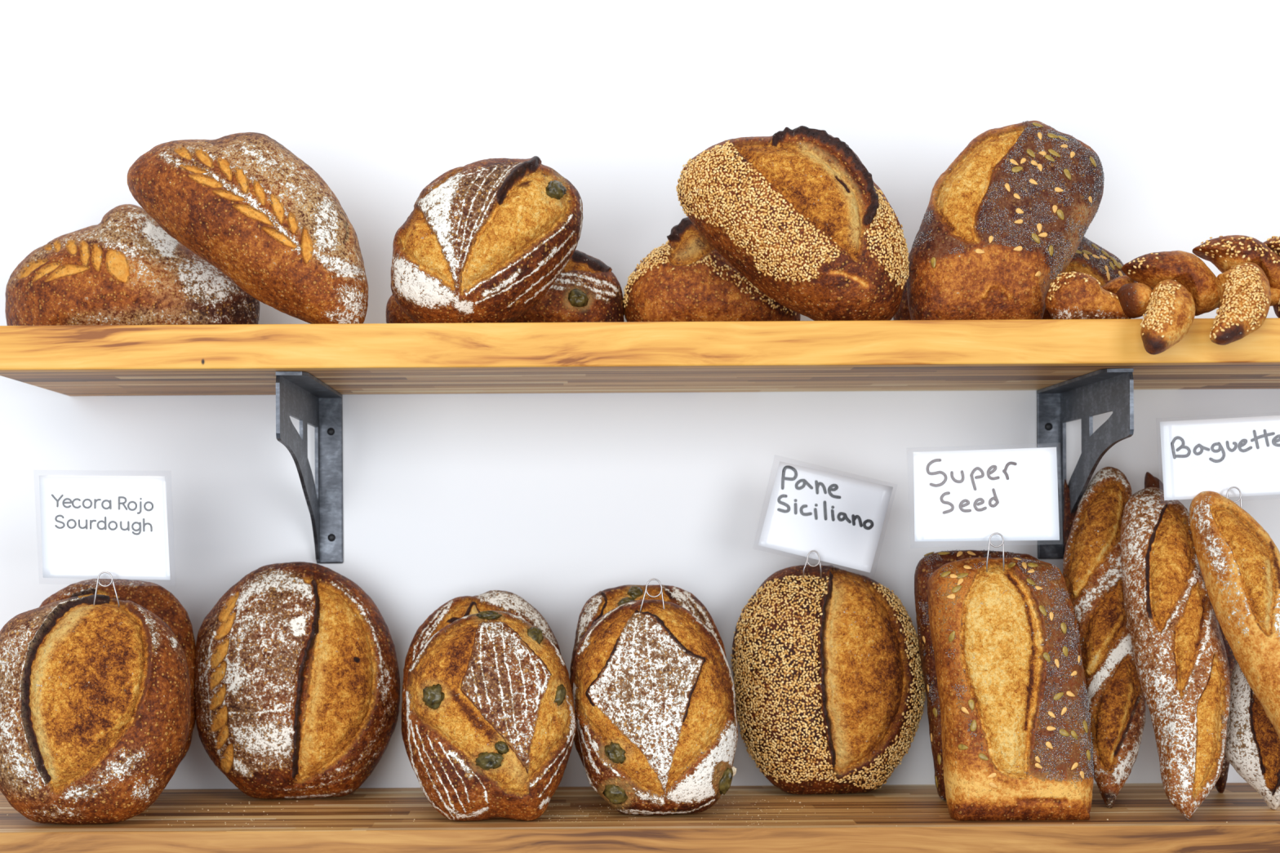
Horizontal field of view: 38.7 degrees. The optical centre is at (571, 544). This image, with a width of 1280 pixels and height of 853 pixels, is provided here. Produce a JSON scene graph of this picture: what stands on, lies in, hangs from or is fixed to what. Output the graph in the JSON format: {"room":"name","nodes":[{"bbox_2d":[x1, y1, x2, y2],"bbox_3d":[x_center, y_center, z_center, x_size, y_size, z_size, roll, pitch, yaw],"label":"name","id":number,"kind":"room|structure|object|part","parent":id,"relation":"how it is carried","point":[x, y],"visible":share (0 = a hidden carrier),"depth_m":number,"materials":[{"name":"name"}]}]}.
{"room":"food shop","nodes":[
{"label":"food shop","id":0,"kind":"room"},
{"bbox_2d":[0,0,1279,789],"bbox_3d":[-0.001,-0.150,1.910,5.200,2.700,0.080,0,0,0],"label":"wall","id":1,"kind":"structure","parent":0,"point":[554,502],"depth_m":1.87,"materials":[{"name":"paint"}]},
{"bbox_2d":[275,371,343,563],"bbox_3d":[-0.248,-0.067,1.742,0.027,0.173,0.256,0,0,0],"label":"shelf bracket","id":2,"kind":"object","parent":1,"relation":"attached to","point":[301,396],"visible":1,"depth_m":1.86,"materials":[{"name":"metal"}]},
{"bbox_3d":[-0.260,-0.067,1.742,0.004,0.173,0.255,0,0,0],"label":"plate","id":3,"kind":"part","parent":2,"relation":"part of","materials":[{"name":"metal"}]},
{"bbox_2d":[0,318,1279,395],"bbox_3d":[0.366,-0.177,1.730,1.766,0.039,0.280,0,0,0],"label":"wall shelf","id":4,"kind":"object","parent":1,"relation":"attached to","point":[1015,354],"visible":1,"depth_m":1.59,"materials":[{"name":"brown wood"}]},
{"bbox_2d":[4,204,259,325],"bbox_3d":[-0.430,-0.262,1.787,0.252,0.139,0.146,0,0,0],"label":"loaf","id":5,"kind":"object","parent":4,"relation":"on","point":[124,268],"visible":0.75,"depth_m":1.73,"materials":[{"name":"brown food"}]},
{"bbox_2d":[127,132,368,324],"bbox_3d":[-0.298,-0.286,1.666,0.224,0.187,0.100,0,0,0],"label":"loaf","id":6,"kind":"object","parent":4,"relation":"on","point":[244,203],"visible":1,"depth_m":1.63,"materials":[{"name":"brown food"}]},
{"bbox_2d":[391,155,582,323],"bbox_3d":[-0.078,-0.276,1.658,0.175,0.163,0.105,0,0,5],"label":"loaf","id":7,"kind":"object","parent":4,"relation":"on","point":[484,241],"visible":0.97,"depth_m":1.62,"materials":[{"name":"brown food"}]},
{"bbox_2d":[386,249,624,323],"bbox_3d":[-0.065,-0.242,1.788,0.237,0.093,0.134,0,0,0],"label":"loaf","id":8,"kind":"object","parent":4,"relation":"on","point":[587,290],"visible":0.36,"depth_m":1.74,"materials":[{"name":"brown food"}]},
{"bbox_2d":[622,217,800,321],"bbox_3d":[0.138,-0.258,1.792,0.175,0.126,0.128,0,0,0],"label":"loaf","id":9,"kind":"object","parent":4,"relation":"on","point":[685,278],"visible":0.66,"depth_m":1.74,"materials":[{"name":"brown food"}]},
{"bbox_2d":[675,125,909,320],"bbox_3d":[0.202,-0.292,1.662,0.212,0.192,0.109,0,0,6],"label":"loaf","id":10,"kind":"object","parent":4,"relation":"on","point":[797,212],"visible":1,"depth_m":1.62,"materials":[{"name":"brown food"}]},
{"bbox_2d":[906,120,1104,319],"bbox_3d":[0.403,-0.297,1.689,0.186,0.199,0.102,0,0,-3],"label":"loaf","id":11,"kind":"object","parent":4,"relation":"on","point":[1010,214],"visible":0.94,"depth_m":1.65,"materials":[{"name":"brown food"}]},
{"bbox_2d":[893,235,1131,319],"bbox_3d":[0.435,-0.253,1.799,0.236,0.105,0.118,0,0,0],"label":"loaf","id":12,"kind":"object","parent":4,"relation":"on","point":[1090,258],"visible":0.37,"depth_m":1.76,"materials":[{"name":"brown food"}]},
{"bbox_2d":[1044,235,1279,355],"bbox_3d":[0.539,-0.220,1.604,0.236,0.115,0.132,0,0,5],"label":"bread","id":13,"kind":"object","parent":4,"relation":"on","point":[1171,288],"visible":0.99,"depth_m":1.59,"materials":[{"name":"brown food"}]},
{"bbox_2d":[0,782,1279,852],"bbox_3d":[0.002,0.269,1.730,2.500,0.038,0.280,0,0,0],"label":"wall shelf","id":14,"kind":"object","parent":1,"relation":"attached to","point":[1142,819],"visible":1,"depth_m":1.59,"materials":[{"name":"brown wood"}]},
{"bbox_2d":[0,594,191,824],"bbox_3d":[-0.435,0.149,1.633,0.182,0.206,0.103,0,0,0],"label":"loaf","id":15,"kind":"object","parent":14,"relation":"on","point":[95,713],"visible":1,"depth_m":1.60,"materials":[{"name":"brown food"}]},
{"bbox_2d":[39,475,170,580],"bbox_3d":[-0.423,-0.014,1.647,0.129,0.106,0.008,0,0,0],"label":"name card","id":16,"kind":"object","parent":15,"relation":"on","point":[91,526],"visible":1,"depth_m":1.65,"materials":[{"name":"white paper"}]},
{"bbox_2d":[93,571,119,607],"bbox_3d":[-0.419,0.044,1.637,0.024,0.038,0.007,0,0,-8],"label":"pick","id":17,"kind":"object","parent":15,"relation":"attached to","point":[108,573],"visible":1,"depth_m":1.64,"materials":[{"name":"silver metal"}]},
{"bbox_2d":[39,578,195,763],"bbox_3d":[-0.455,0.143,1.788,0.176,0.218,0.082,0,0,0],"label":"loaf","id":18,"kind":"object","parent":14,"relation":"on","point":[152,597],"visible":0.2,"depth_m":1.78,"materials":[{"name":"brown food"}]},
{"bbox_2d":[194,561,399,799],"bbox_3d":[-0.271,0.134,1.786,0.206,0.233,0.114,0,0,0],"label":"loaf","id":19,"kind":"object","parent":14,"relation":"on","point":[297,679],"visible":1,"depth_m":1.75,"materials":[{"name":"brown food"}]},
{"bbox_2d":[401,590,561,762],"bbox_3d":[-0.087,0.147,1.782,0.161,0.202,0.085,0,0,0],"label":"loaf","id":20,"kind":"object","parent":14,"relation":"on","point":[456,608],"visible":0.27,"depth_m":1.77,"materials":[{"name":"brown food"}]},
{"bbox_2d":[405,610,576,821],"bbox_3d":[-0.072,0.155,1.638,0.154,0.190,0.098,0,0,-3],"label":"loaf","id":21,"kind":"object","parent":14,"relation":"on","point":[491,715],"visible":1,"depth_m":1.61,"materials":[{"name":"brown food"}]},
{"bbox_2d":[569,584,726,767],"bbox_3d":[0.076,0.144,1.787,0.158,0.209,0.084,0,0,0],"label":"loaf","id":22,"kind":"object","parent":14,"relation":"on","point":[603,602],"visible":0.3,"depth_m":1.78,"materials":[{"name":"brown food"}]},
{"bbox_2d":[572,600,737,815],"bbox_3d":[0.077,0.150,1.669,0.154,0.197,0.095,0,0,0],"label":"loaf","id":23,"kind":"object","parent":14,"relation":"on","point":[653,692],"visible":0.99,"depth_m":1.64,"materials":[{"name":"beige food"}]},
{"bbox_2d":[639,578,664,612],"bbox_3d":[0.074,0.053,1.665,0.025,0.042,0.007,0,0,-8],"label":"pick","id":24,"kind":"object","parent":23,"relation":"on","point":[660,583],"visible":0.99,"depth_m":1.66,"materials":[{"name":"silver metal"}]},
{"bbox_2d":[730,564,925,795],"bbox_3d":[0.256,0.134,1.798,0.192,0.227,0.108,0,0,-7],"label":"loaf","id":25,"kind":"object","parent":14,"relation":"on","point":[828,682],"visible":0.98,"depth_m":1.76,"materials":[{"name":"brown food"}]},
{"bbox_2d":[803,550,822,577],"bbox_3d":[0.233,0.020,1.758,0.020,0.027,0.007,0,0,-10],"label":"pick","id":26,"kind":"object","parent":25,"relation":"on","point":[806,562],"visible":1,"depth_m":1.76,"materials":[{"name":"silver metal"}]},
{"bbox_2d":[758,461,893,573],"bbox_3d":[0.247,-0.028,1.769,0.143,0.120,0.016,0,0,0],"label":"name card","id":27,"kind":"object","parent":25,"relation":"on","point":[839,517],"visible":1,"depth_m":1.77,"materials":[{"name":"white paper"}]},
{"bbox_2d":[914,549,1037,799],"bbox_3d":[0.401,0.126,1.766,0.132,0.242,0.068,0,0,0],"label":"loaf","id":28,"kind":"object","parent":14,"relation":"on","point":[931,562],"visible":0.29,"depth_m":1.75,"materials":[{"name":"brown food"}]},
{"bbox_2d":[927,557,1094,821],"bbox_3d":[0.398,0.129,1.652,0.142,0.235,0.098,0,0,-3],"label":"loaf","id":29,"kind":"object","parent":14,"relation":"on","point":[1016,738],"visible":1,"depth_m":1.61,"materials":[{"name":"brown food"}]},
{"bbox_2d":[913,447,1059,541],"bbox_3d":[0.367,-0.043,1.617,0.137,0.093,0.011,0,0,0],"label":"name card","id":30,"kind":"object","parent":29,"relation":"on","point":[975,495],"visible":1,"depth_m":1.62,"materials":[{"name":"white paper"}]},
{"bbox_2d":[986,533,1004,572],"bbox_3d":[0.375,0.007,1.609,0.019,0.035,0.007,0,0,-11],"label":"pick","id":31,"kind":"object","parent":29,"relation":"attached to","point":[992,535],"visible":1,"depth_m":1.61,"materials":[{"name":"silver metal"}]},
{"bbox_2d":[1062,479,1078,550],"bbox_3d":[0.527,0.085,1.833,0.058,0.301,0.037,0,0,15],"label":"baguette","id":32,"kind":"object","parent":14,"relation":"on","point":[1068,517],"visible":0.03,"depth_m":1.83,"materials":[{"name":"brown food"}]},
{"bbox_2d":[1062,466,1146,808],"bbox_3d":[0.517,0.085,1.752,0.075,0.323,0.122,0,0,0],"label":"baguette","id":33,"kind":"object","parent":14,"relation":"on","point":[1092,566],"visible":0.88,"depth_m":1.73,"materials":[{"name":"brown food"}]},
{"bbox_2d":[1120,487,1231,820],"bbox_3d":[0.562,0.096,1.686,0.082,0.300,0.141,0,0,-9],"label":"baguette","id":34,"kind":"object","parent":14,"relation":"on","point":[1181,661],"visible":0.96,"depth_m":1.66,"materials":[{"name":"brown food"}]},
{"bbox_2d":[1144,471,1236,793],"bbox_3d":[0.619,0.086,1.817,0.087,0.318,0.054,0,0,30],"label":"baguette","id":35,"kind":"object","parent":14,"relation":"on","point":[1150,481],"visible":0.09,"depth_m":1.79,"materials":[{"name":"brown food"}]},
{"bbox_2d":[1189,491,1279,739],"bbox_3d":[0.629,0.098,1.643,0.072,0.295,0.144,0,0,-27],"label":"baguette","id":36,"kind":"object","parent":14,"relation":"on","point":[1239,562],"visible":1,"depth_m":1.64,"materials":[{"name":"brown food"}]},
{"bbox_2d":[1160,415,1279,500],"bbox_3d":[0.634,-0.081,1.697,0.175,0.089,0.011,0,0,0],"label":"name card","id":37,"kind":"object","parent":36,"relation":"on","point":[1217,455],"visible":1,"depth_m":1.70,"materials":[{"name":"white paper"}]},
{"bbox_2d":[1226,486,1241,507],"bbox_3d":[0.615,-0.032,1.688,0.021,0.042,0.007,0,0,-10],"label":"pick","id":38,"kind":"object","parent":36,"relation":"on","point":[1227,497],"visible":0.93,"depth_m":1.69,"materials":[{"name":"silver metal"}]},
{"bbox_2d":[1224,662,1279,809],"bbox_3d":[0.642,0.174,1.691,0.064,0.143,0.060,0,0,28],"label":"baguette","id":39,"kind":"object","parent":14,"relation":"on","point":[1252,748],"visible":0.71,"depth_m":1.67,"materials":[{"name":"food"}]},
{"bbox_2d":[1036,368,1133,559],"bbox_3d":[0.492,-0.071,1.752,0.027,0.173,0.236,0,0,0],"label":"bracket","id":40,"kind":"object","parent":1,"relation":"attached to","point":[1086,396],"visible":0.8,"depth_m":1.78,"materials":[{"name":"metal"}]}
]}

